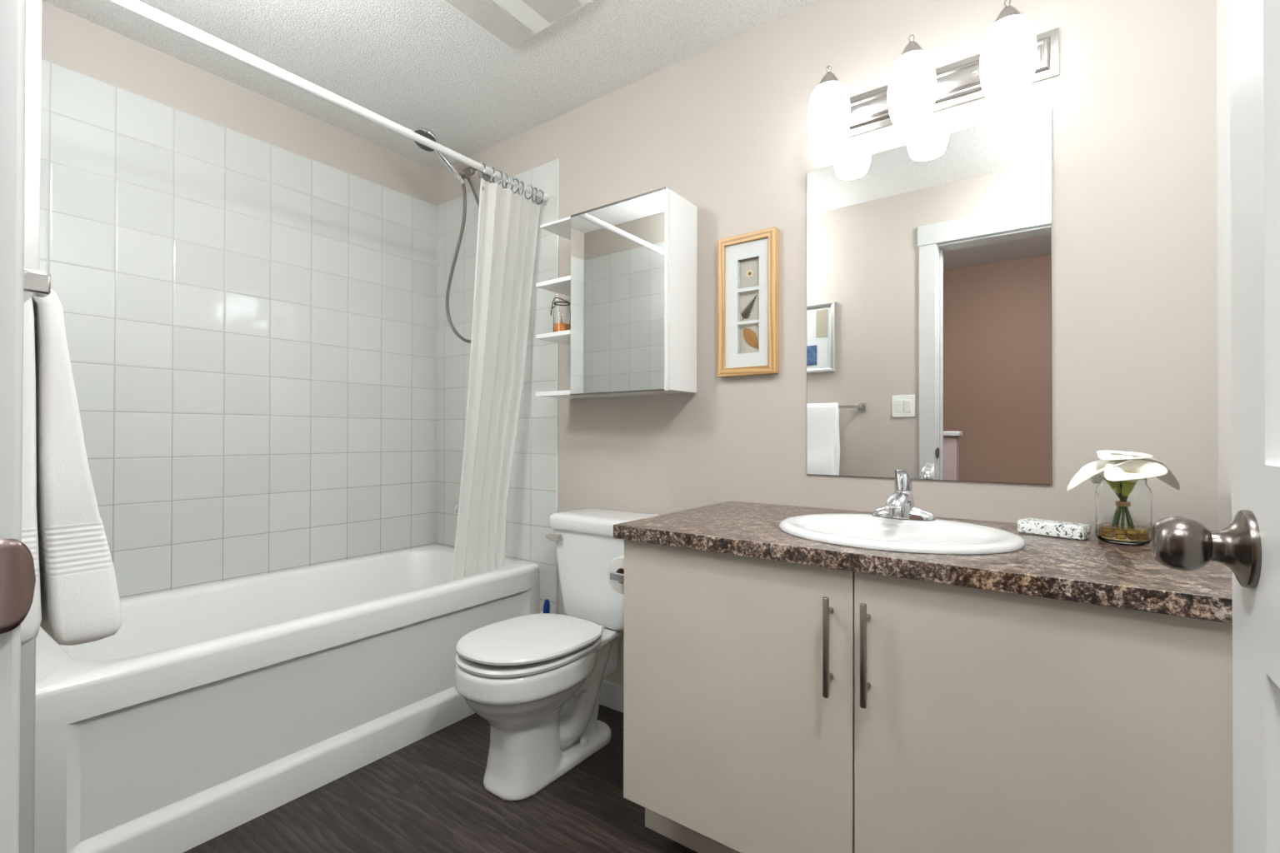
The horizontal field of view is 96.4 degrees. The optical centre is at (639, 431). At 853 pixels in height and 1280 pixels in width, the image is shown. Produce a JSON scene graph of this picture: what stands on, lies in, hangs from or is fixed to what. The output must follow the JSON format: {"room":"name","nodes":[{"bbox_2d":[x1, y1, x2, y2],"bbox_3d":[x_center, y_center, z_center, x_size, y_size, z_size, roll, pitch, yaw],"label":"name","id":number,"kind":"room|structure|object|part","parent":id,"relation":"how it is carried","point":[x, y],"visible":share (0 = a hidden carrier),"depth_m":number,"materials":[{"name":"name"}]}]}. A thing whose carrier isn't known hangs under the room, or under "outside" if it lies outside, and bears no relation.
{"room":"bathroom","nodes":[
{"label":"bathroom","id":0,"kind":"room"},
{"bbox_2d":[19,0,41,852],"bbox_3d":[-1.617,-0.134,1.345,0.787,2.354,0.180,0,0,36],"label":"door frame","id":1,"kind":"structure","parent":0,"point":[33,17],"depth_m":1.18,"materials":[{"name":"beige paint"}]},
{"bbox_2d":[39,0,437,599],"bbox_3d":[-1.539,-0.129,2.203,0.104,2.354,1.660,0,0,36],"label":"wall","id":2,"kind":"structure","parent":0,"point":[243,280],"depth_m":2.12,"materials":[{"name":"white tile"}]},
{"bbox_2d":[41,0,816,169],"bbox_3d":[-0.594,-1.355,0.450,3.700,0.080,3.600,0,0,36],"label":"ceiling","id":3,"kind":"structure","parent":0,"point":[413,64],"depth_m":1.96,"materials":[{"name":"white paint"}]},
{"bbox_2d":[441,0,592,49],"bbox_3d":[-0.394,-1.295,1.683,0.372,0.022,0.360,0,0,36],"label":"ceiling vent","id":4,"kind":"object","parent":3,"relation":"in","point":[512,22],"visible":1,"depth_m":1.76,"materials":[{"name":"white plastic"}]},
{"bbox_2d":[445,0,532,46],"bbox_3d":[-0.483,-1.286,1.749,0.109,0.003,0.319,0,0,36],"label":"grille","id":5,"kind":"object","parent":4,"relation":"attached to","point":[492,17],"depth_m":1.79,"materials":[{"name":"white"}]},
{"bbox_2d":[521,0,580,23],"bbox_3d":[-0.323,-1.286,1.632,0.133,0.003,0.319,0,0,36],"label":"grille","id":6,"kind":"object","parent":4,"relation":"attached to","point":[547,11],"depth_m":1.74,"materials":[{"name":"white"}]},
{"bbox_2d":[183,705,697,852],"bbox_3d":[-0.599,1.080,0.435,3.700,0.080,3.600,0,0,36],"label":"floor","id":7,"kind":"structure","parent":0,"point":[429,795],"depth_m":1.56,"materials":[{"name":"brown wood"}]},
{"bbox_2d":[34,545,539,852],"bbox_3d":[-1.150,0.801,2.020,0.734,0.494,1.472,0,0,36],"label":"bathtub","id":8,"kind":"object","parent":7,"relation":"on","point":[212,709],"visible":0.76,"depth_m":1.63,"materials":[{"name":"white ceramic"}]},
{"bbox_2d":[35,545,539,734],"bbox_3d":[-1.151,0.744,2.022,0.730,0.378,1.472,0,0,36],"label":"basin","id":9,"kind":"object","parent":8,"relation":"in","point":[364,645],"depth_m":1.80,"materials":[{"name":"white ceramic"}]},
{"bbox_2d":[540,599,549,614],"bbox_3d":[-0.381,0.860,2.286,0.072,0.382,0.054,0,0,36],"label":"bottle","id":10,"kind":"object","parent":7,"relation":"on","point":[547,604],"visible":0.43,"depth_m":2.27,"materials":[{"name":"blue plastic"}]},
{"bbox_2d":[455,508,659,801],"bbox_3d":[-0.254,0.671,1.843,0.398,0.757,0.701,0,0,36],"label":"toilet","id":11,"kind":"object","parent":7,"relation":"on","point":[537,679],"visible":0.98,"depth_m":1.72,"materials":[{"name":"white ceramic"}]},
{"bbox_3d":[-0.339,0.658,1.755,0.356,0.016,0.452,0,0,36],"label":"seat","id":12,"kind":"part","parent":11,"relation":"part of","materials":[{"name":"white plastic"}]},
{"bbox_3d":[-0.337,0.631,1.758,0.357,0.030,0.453,0,0,36],"label":"lid","id":13,"kind":"part","parent":11,"relation":"part of","materials":[{"name":"white plastic"}]},
{"bbox_3d":[-0.276,0.860,1.841,0.357,0.380,0.675,0,0,36],"label":"bowl","id":14,"kind":"part","parent":11,"relation":"part of","materials":[{"name":"white ceramic"}]},
{"bbox_3d":[-0.305,0.378,2.035,0.061,0.026,0.026,0,0,36],"label":"flush lever","id":15,"kind":"part","parent":11,"relation":"part of","materials":[{"name":"silver metal"}]},
{"bbox_3d":[-0.114,0.509,2.036,0.376,0.321,0.206,0,0,36],"label":"tank","id":16,"kind":"part","parent":11,"relation":"part of","materials":[{"name":"white ceramic"}]},
{"bbox_3d":[-0.114,0.321,2.036,0.398,0.054,0.229,0,0,36],"label":"tank lid","id":17,"kind":"part","parent":11,"relation":"part of","materials":[{"name":"white ceramic"}]},
{"bbox_2d":[623,540,1233,852],"bbox_3d":[0.568,0.655,1.296,1.159,0.786,0.632,0,0,36],"label":"vanity cabinet","id":18,"kind":"object","parent":7,"relation":"on","point":[770,706],"visible":0.94,"depth_m":1.02,"materials":[{"name":"laminate"}]},
{"bbox_2d":[610,571,624,582],"bbox_3d":[-0.004,0.376,1.512,0.086,0.044,0.167,0,0,36],"label":"paper holder","id":19,"kind":"object","parent":18,"relation":"attached to","point":[616,577],"visible":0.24,"depth_m":1.47,"materials":[{"name":"silver metal"}]},
{"bbox_2d":[607,555,624,594],"bbox_3d":[-0.019,0.380,1.541,0.099,0.099,0.100,0,0,36],"label":"toilet roll","id":20,"kind":"object","parent":19,"relation":"on","point":[617,565],"visible":0.2,"depth_m":1.51,"materials":[{"name":"white paper"}]},
{"bbox_3d":[0.185,0.575,1.240,0.542,0.629,0.018,0,0,36],"label":"door","id":21,"kind":"part","parent":18,"relation":"part of","materials":[{"name":"laminate"}]},
{"bbox_3d":[0.356,0.406,1.084,0.012,0.186,0.036,0,0,36],"label":"handle","id":22,"kind":"part","parent":18,"relation":"part of","materials":[{"name":"silver metal"}]},
{"bbox_3d":[0.410,0.405,1.044,0.012,0.186,0.036,0,0,36],"label":"handle","id":23,"kind":"part","parent":18,"relation":"part of","materials":[{"name":"silver metal"}]},
{"bbox_2d":[613,500,1232,624],"bbox_3d":[0.581,0.244,1.302,1.148,0.033,0.619,0,0,36],"label":"countertop","id":24,"kind":"structure","parent":18,"relation":"on","point":[1093,571],"depth_m":1.02,"materials":[{"name":"stone"}]},
{"bbox_2d":[779,513,1024,554],"bbox_3d":[0.557,0.285,1.269,0.494,0.146,0.426,0,0,36],"label":"sink","id":25,"kind":"object","parent":24,"relation":"in","point":[862,531],"visible":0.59,"depth_m":1.28,"materials":[{"name":"white ceramic"}]},
{"bbox_2d":[1017,518,1091,540],"bbox_3d":[0.902,0.212,1.248,0.058,0.029,0.122,0,0,-37],"label":"soap bar","id":26,"kind":"object","parent":24,"relation":"on","point":[1067,530],"visible":1,"depth_m":1.23,"materials":[{"name":"stone"}]},
{"bbox_2d":[1095,474,1152,545],"bbox_3d":[0.989,0.157,1.172,0.090,0.140,0.090,0,0,36],"label":"glass jar","id":27,"kind":"object","parent":24,"relation":"on","point":[1123,509],"visible":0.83,"depth_m":1.14,"materials":[{"name":"clear glass"}]},
{"bbox_2d":[1090,473,1099,483],"bbox_3d":[1.013,0.125,1.213,0.071,0.142,0.102,0,0,-1],"label":"calla lily","id":28,"kind":"object","parent":27,"relation":"in","point":[1095,479],"visible":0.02,"depth_m":1.25,"materials":[{"name":"beige"}]},
{"bbox_3d":[0.989,0.208,1.171,0.083,0.025,0.083,0,0,36],"label":"water","id":29,"kind":"object","parent":27,"relation":"in","visible":0},
{"bbox_2d":[1066,455,1133,490],"bbox_3d":[0.945,0.122,1.177,0.107,0.148,0.094,0,0,36],"label":"calla lily","id":30,"kind":"object","parent":29,"relation":"on","point":[1089,470],"visible":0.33,"depth_m":1.18,"materials":[{"name":"white plant"}]},
{"bbox_2d":[1096,450,1153,460],"bbox_3d":[0.985,0.118,1.163,0.088,0.157,0.094,0,0,36],"label":"calla lily","id":31,"kind":"object","parent":29,"relation":"on","point":[1102,454],"visible":0.35,"depth_m":1.17,"materials":[{"name":"white plant"}]},
{"bbox_2d":[1104,455,1168,481],"bbox_3d":[0.974,0.122,1.125,0.099,0.148,0.098,0,0,36],"label":"calla lily","id":32,"kind":"object","parent":29,"relation":"on","point":[1134,470],"visible":0.72,"depth_m":1.13,"materials":[{"name":"white plant"}]},
{"bbox_2d":[1109,452,1180,489],"bbox_3d":[1.037,0.120,1.180,0.123,0.153,0.102,0,0,36],"label":"calla lily","id":33,"kind":"object","parent":29,"relation":"on","point":[1169,478],"visible":0.16,"depth_m":1.17,"materials":[{"name":"white plant"}]},
{"bbox_3d":[0.626,0.574,0.919,0.544,0.629,0.018,0,0,36],"label":"door","id":34,"kind":"part","parent":18,"relation":"part of","materials":[{"name":"laminate"}]},
{"bbox_2d":[435,0,1218,685],"bbox_3d":[0.136,-0.126,2.069,2.971,2.354,0.106,0,0,36],"label":"wall","id":35,"kind":"structure","parent":0,"point":[722,127],"depth_m":1.73,"materials":[{"name":"beige paint"}]},
{"bbox_2d":[107,0,547,201],"bbox_3d":[-0.833,-0.986,1.803,0.035,0.035,1.474,0,0,36],"label":"curtain rod","id":36,"kind":"object","parent":35,"relation":"attached to","point":[137,7],"visible":0.91,"depth_m":1.60,"materials":[{"name":"white metal"}]},
{"bbox_3d":[-1.010,-0.988,1.559,0.028,0.028,0.850,0,0,36],"label":"rod","id":37,"kind":"part","parent":36,"relation":"part of","materials":[{"name":"white metal"}]},
{"bbox_3d":[-0.584,-0.984,2.145,0.025,0.025,0.618,0,0,36],"label":"rod","id":38,"kind":"part","parent":36,"relation":"part of","materials":[{"name":"white metal"}]},
{"bbox_2d":[477,161,485,178],"bbox_3d":[-0.591,-0.975,2.136,0.050,0.060,0.007,0,0,43],"label":"curtain ring","id":39,"kind":"object","parent":36,"relation":"hanging from","point":[482,162],"visible":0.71,"depth_m":2.13,"materials":[{"name":"silver metal"}]},
{"bbox_2d":[450,177,540,580],"bbox_3d":[-0.576,-0.117,2.281,0.181,1.657,0.353,0,0,36],"label":"shower curtain","id":40,"kind":"object","parent":39,"relation":"hanging from","point":[507,226],"visible":0.9,"depth_m":2.27,"materials":[{"name":"white fabric"}]},
{"bbox_2d":[488,166,494,183],"bbox_3d":[-0.564,-0.974,2.173,0.007,0.060,0.050,0,0,-40],"label":"curtain ring","id":41,"kind":"object","parent":36,"relation":"hanging from","point":[492,167],"visible":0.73,"depth_m":2.16,"materials":[{"name":"silver metal"}]},
{"bbox_2d":[492,170,502,184],"bbox_3d":[-0.546,-0.974,2.197,0.050,0.060,0.007,0,0,30],"label":"curtain ring","id":42,"kind":"object","parent":36,"relation":"hanging from","point":[499,183],"visible":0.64,"depth_m":2.19,"materials":[{"name":"silver metal"}]},
{"bbox_2d":[501,173,508,189],"bbox_3d":[-0.525,-0.974,2.227,0.007,0.060,0.050,0,0,-37],"label":"curtain ring","id":43,"kind":"object","parent":36,"relation":"hanging from","point":[506,174],"visible":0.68,"depth_m":2.21,"materials":[{"name":"silver metal"}]},
{"bbox_2d":[505,175,514,189],"bbox_3d":[-0.511,-0.974,2.246,0.050,0.060,0.007,0,0,34],"label":"curtain ring","id":44,"kind":"object","parent":36,"relation":"hanging from","point":[512,177],"visible":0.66,"depth_m":2.23,"materials":[{"name":"silver metal"}]},
{"bbox_2d":[510,178,519,193],"bbox_3d":[-0.494,-0.974,2.269,0.050,0.060,0.007,0,0,42],"label":"curtain ring","id":45,"kind":"object","parent":36,"relation":"hanging from","point":[517,179],"visible":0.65,"depth_m":2.26,"materials":[{"name":"silver metal"}]},
{"bbox_2d":[518,180,524,195],"bbox_3d":[-0.477,-0.974,2.293,0.007,0.060,0.050,0,0,-36],"label":"curtain ring","id":46,"kind":"object","parent":36,"relation":"hanging from","point":[522,182],"visible":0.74,"depth_m":2.28,"materials":[{"name":"silver metal"}]},
{"bbox_2d":[524,185,533,199],"bbox_3d":[-0.452,-0.973,2.327,0.050,0.060,0.007,0,0,36],"label":"curtain ring","id":47,"kind":"object","parent":36,"relation":"hanging from","point":[531,186],"visible":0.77,"depth_m":2.32,"materials":[{"name":"silver metal"}]},
{"bbox_2d":[531,187,537,202],"bbox_3d":[-0.433,-0.973,2.353,0.007,0.060,0.050,0,0,-35],"label":"curtain ring","id":48,"kind":"object","parent":36,"relation":"hanging from","point":[534,201],"visible":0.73,"depth_m":2.34,"materials":[{"name":"silver metal"}]},
{"bbox_2d":[535,190,544,204],"bbox_3d":[-0.417,-0.973,2.375,0.050,0.060,0.007,0,0,39],"label":"curtain ring","id":49,"kind":"object","parent":36,"relation":"hanging from","point":[538,190],"visible":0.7,"depth_m":2.37,"materials":[{"name":"silver metal"}]},
{"bbox_2d":[413,127,491,343],"bbox_3d":[-0.806,-0.817,2.473,0.109,0.856,0.370,0,0,36],"label":"shower","id":50,"kind":"object","parent":35,"relation":"attached to","point":[468,172],"visible":0.56,"depth_m":2.46,"materials":[{"name":"silver metal"}]},
{"bbox_3d":[-0.817,-1.139,2.462,0.028,0.109,0.144,0,0,36],"label":"handle","id":51,"kind":"part","parent":50,"relation":"part of","materials":[{"name":"silver metal"}]},
{"bbox_2d":[453,500,459,513],"bbox_3d":[-0.782,0.333,2.626,0.171,0.140,0.067,0,0,36],"label":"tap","id":52,"kind":"object","parent":35,"relation":"attached to","point":[457,504],"visible":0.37,"depth_m":2.64,"materials":[{"name":"silver metal"}]},
{"bbox_3d":[-0.679,-0.035,2.600,0.829,2.177,0.007,0,0,36],"label":"panel","id":53,"kind":"part","parent":35,"relation":"part of","materials":[{"name":"tile"}]},
{"bbox_3d":[-0.341,-0.036,2.354,0.007,2.177,0.007,0,0,36],"label":"edge trim","id":54,"kind":"part","parent":35,"relation":"part of","materials":[{"name":"white tile"}]},
{"bbox_2d":[599,679,623,713],"bbox_3d":[-0.030,1.002,2.116,0.768,0.098,0.012,0,0,36],"label":"baseboard","id":55,"kind":"structure","parent":35,"relation":"attached to","point":[612,694],"depth_m":2.16,"materials":[{"name":"grey paint"}]},
{"bbox_2d":[535,186,697,399],"bbox_3d":[-0.100,-0.451,2.064,0.592,0.648,0.196,0,0,36],"label":"upper cabinet","id":56,"kind":"object","parent":35,"relation":"attached to","point":[631,286],"visible":1,"depth_m":1.92,"materials":[{"name":"white paint"}]},
{"bbox_2d":[535,330,570,344],"bbox_3d":[-0.266,-0.357,2.183,0.184,0.016,0.184,0,0,36],"label":"shelf","id":57,"kind":"object","parent":56,"relation":"attached to","point":[562,337],"depth_m":2.14,"materials":[{"name":"white paint"}]},
{"bbox_2d":[535,275,570,296],"bbox_3d":[-0.266,-0.553,2.184,0.184,0.016,0.184,0,0,36],"label":"shelf","id":58,"kind":"object","parent":56,"relation":"attached to","point":[562,286],"depth_m":2.15,"materials":[{"name":"white paint"}]},
{"bbox_2d":[540,216,570,239],"bbox_3d":[-0.257,-0.770,2.180,0.164,0.010,0.184,0,0,36],"label":"shelf","id":59,"kind":"object","parent":56,"relation":"attached to","point":[562,227],"depth_m":2.15,"materials":[{"name":"white paint"}]},
{"bbox_2d":[550,297,570,332],"bbox_3d":[-0.298,-0.434,2.166,0.072,0.136,0.066,0,0,-20],"label":"glass lantern","id":60,"kind":"object","parent":56,"relation":"on","point":[562,311],"visible":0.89,"depth_m":2.14,"materials":[{"name":"clear glass"}]},
{"bbox_3d":[-0.299,-0.471,2.166,0.072,0.063,0.064,0,0,-19],"label":"wire handle","id":61,"kind":"part","parent":60,"relation":"part of","materials":[{"name":"brown metal"}]},
{"bbox_2d":[535,390,601,399],"bbox_3d":[-0.267,-0.140,2.182,0.184,0.016,0.184,0,0,36],"label":"shelf","id":62,"kind":"object","parent":56,"relation":"attached to","point":[567,394],"depth_m":2.14,"materials":[{"name":"white paint"}]},
{"bbox_2d":[570,189,664,394],"bbox_3d":[-0.085,-0.451,1.935,0.403,0.633,0.003,0,0,36],"label":"mirror glass","id":63,"kind":"object","parent":56,"relation":"on","point":[617,276],"depth_m":1.92,"materials":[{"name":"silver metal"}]},
{"bbox_3d":[-0.077,-0.452,1.942,0.408,0.644,0.017,0,0,36],"label":"door","id":64,"kind":"part","parent":56,"relation":"part of","materials":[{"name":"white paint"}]},
{"bbox_2d":[716,226,779,377],"bbox_3d":[0.345,-0.407,1.844,0.204,0.454,0.028,0,0,36],"label":"framed picture","id":65,"kind":"object","parent":35,"relation":"attached to","point":[748,263],"visible":1,"depth_m":1.84,"materials":[{"name":"brown wood"}]},
{"bbox_2d":[745,269,754,278],"bbox_3d":[0.355,-0.509,1.848,0.028,0.029,0.002,0,0,36],"label":"flower","id":66,"kind":"object","parent":65,"relation":"on","point":[749,272],"depth_m":1.85,"materials":[{"name":"beige plant"}]},
{"bbox_2d":[806,105,1052,484],"bbox_3d":[0.751,-0.329,1.561,0.603,0.918,0.007,0,0,36],"label":"wall mirror","id":67,"kind":"object","parent":35,"relation":"attached to","point":[929,261],"visible":1,"depth_m":1.53,"materials":[{"name":"grey mirror"}]},
{"bbox_2d":[807,0,1059,151],"bbox_3d":[0.718,-0.905,1.485,0.596,0.216,0.176,0,0,36],"label":"vanity light","id":68,"kind":"object","parent":35,"relation":"attached to","point":[1012,57],"visible":1,"depth_m":1.43,"materials":[{"name":"white glass"}]},
{"bbox_3d":[0.524,-0.875,1.587,0.113,0.156,0.113,0,0,36],"label":"lamp shade","id":69,"kind":"part","parent":68,"relation":"part of","materials":[{"name":"white glass"}]},
{"bbox_3d":[0.694,-0.876,1.463,0.113,0.156,0.113,0,0,36],"label":"lamp shade","id":70,"kind":"part","parent":68,"relation":"part of","materials":[{"name":"white glass"}]},
{"bbox_3d":[0.763,-0.915,1.548,0.596,0.113,0.022,0,0,36],"label":"plate","id":71,"kind":"part","parent":68,"relation":"part of","materials":[{"name":"silver metal"}]},
{"bbox_3d":[0.862,-0.876,1.341,0.113,0.156,0.113,0,0,36],"label":"lamp shade","id":72,"kind":"part","parent":68,"relation":"part of","materials":[{"name":"white glass"}]},
{"bbox_2d":[871,470,935,520],"bbox_3d":[0.624,0.153,1.378,0.144,0.120,0.143,0,0,36],"label":"faucet","id":73,"kind":"object","parent":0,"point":[900,504],"visible":1,"depth_m":1.39,"materials":[{"name":"silver metal"}]},
{"bbox_3d":[0.616,0.172,1.367,0.045,0.050,0.117,0,0,36],"label":"spout","id":74,"kind":"part","parent":73,"relation":"part of","materials":[{"name":"silver metal"}]},
{"bbox_3d":[0.643,0.119,1.405,0.041,0.051,0.076,0,0,36],"label":"lever","id":75,"kind":"part","parent":73,"relation":"part of","materials":[{"name":"silver metal"}]},
{"bbox_2d":[1216,0,1231,529],"bbox_3d":[0.746,-0.134,0.468,0.100,2.354,1.780,0,0,36],"label":"wall","id":76,"kind":"structure","parent":0,"point":[1222,6],"depth_m":1.17,"materials":[{"name":"white paint"}]},
{"bbox_3d":[-0.943,-0.137,0.670,2.871,2.354,0.120,0,0,36],"label":"wall","id":77,"kind":"structure","parent":0,"visible":0},
{"bbox_2d":[0,0,35,852],"bbox_3d":[-0.142,-0.039,0.098,0.850,2.155,0.143,0,0,36],"label":"trim","id":78,"kind":"structure","parent":77,"relation":"attached to","point":[17,577],"depth_m":0.34,"materials":[{"name":"grey paint"}]},
{"bbox_3d":[-0.385,0.091,0.325,0.008,0.055,0.062,0,0,27],"label":"strike plate","id":79,"kind":"part","parent":78,"relation":"part of","materials":[{"name":"brown metal"}]},
{"bbox_2d":[23,269,50,303],"bbox_3d":[-0.899,-0.158,0.760,0.621,0.048,0.078,0,0,36],"label":"towel bar","id":80,"kind":"object","parent":77,"relation":"attached to","point":[36,283],"visible":0.49,"depth_m":0.61,"materials":[{"name":"silver metal"}]},
{"bbox_2d":[20,289,121,645],"bbox_3d":[-0.880,0.045,0.819,0.403,0.453,0.132,0,0,36],"label":"bath towel","id":81,"kind":"object","parent":80,"relation":"hanging from","point":[76,601],"visible":0.62,"depth_m":0.71,"materials":[{"name":"white fabric"}]},
{"bbox_2d":[1151,0,1279,852],"bbox_3d":[0.340,0.020,0.231,0.146,2.018,0.618,0,0,36],"label":"door","id":82,"kind":"structure","parent":77,"relation":"in","point":[1249,546],"depth_m":0.43,"materials":[{"name":"white paint"}]},
{"bbox_3d":[0.442,0.091,0.467,0.034,0.044,0.044,0,0,36],"label":"knob","id":83,"kind":"part","parent":82,"relation":"part of","materials":[{"name":"silver metal"}]}
]}

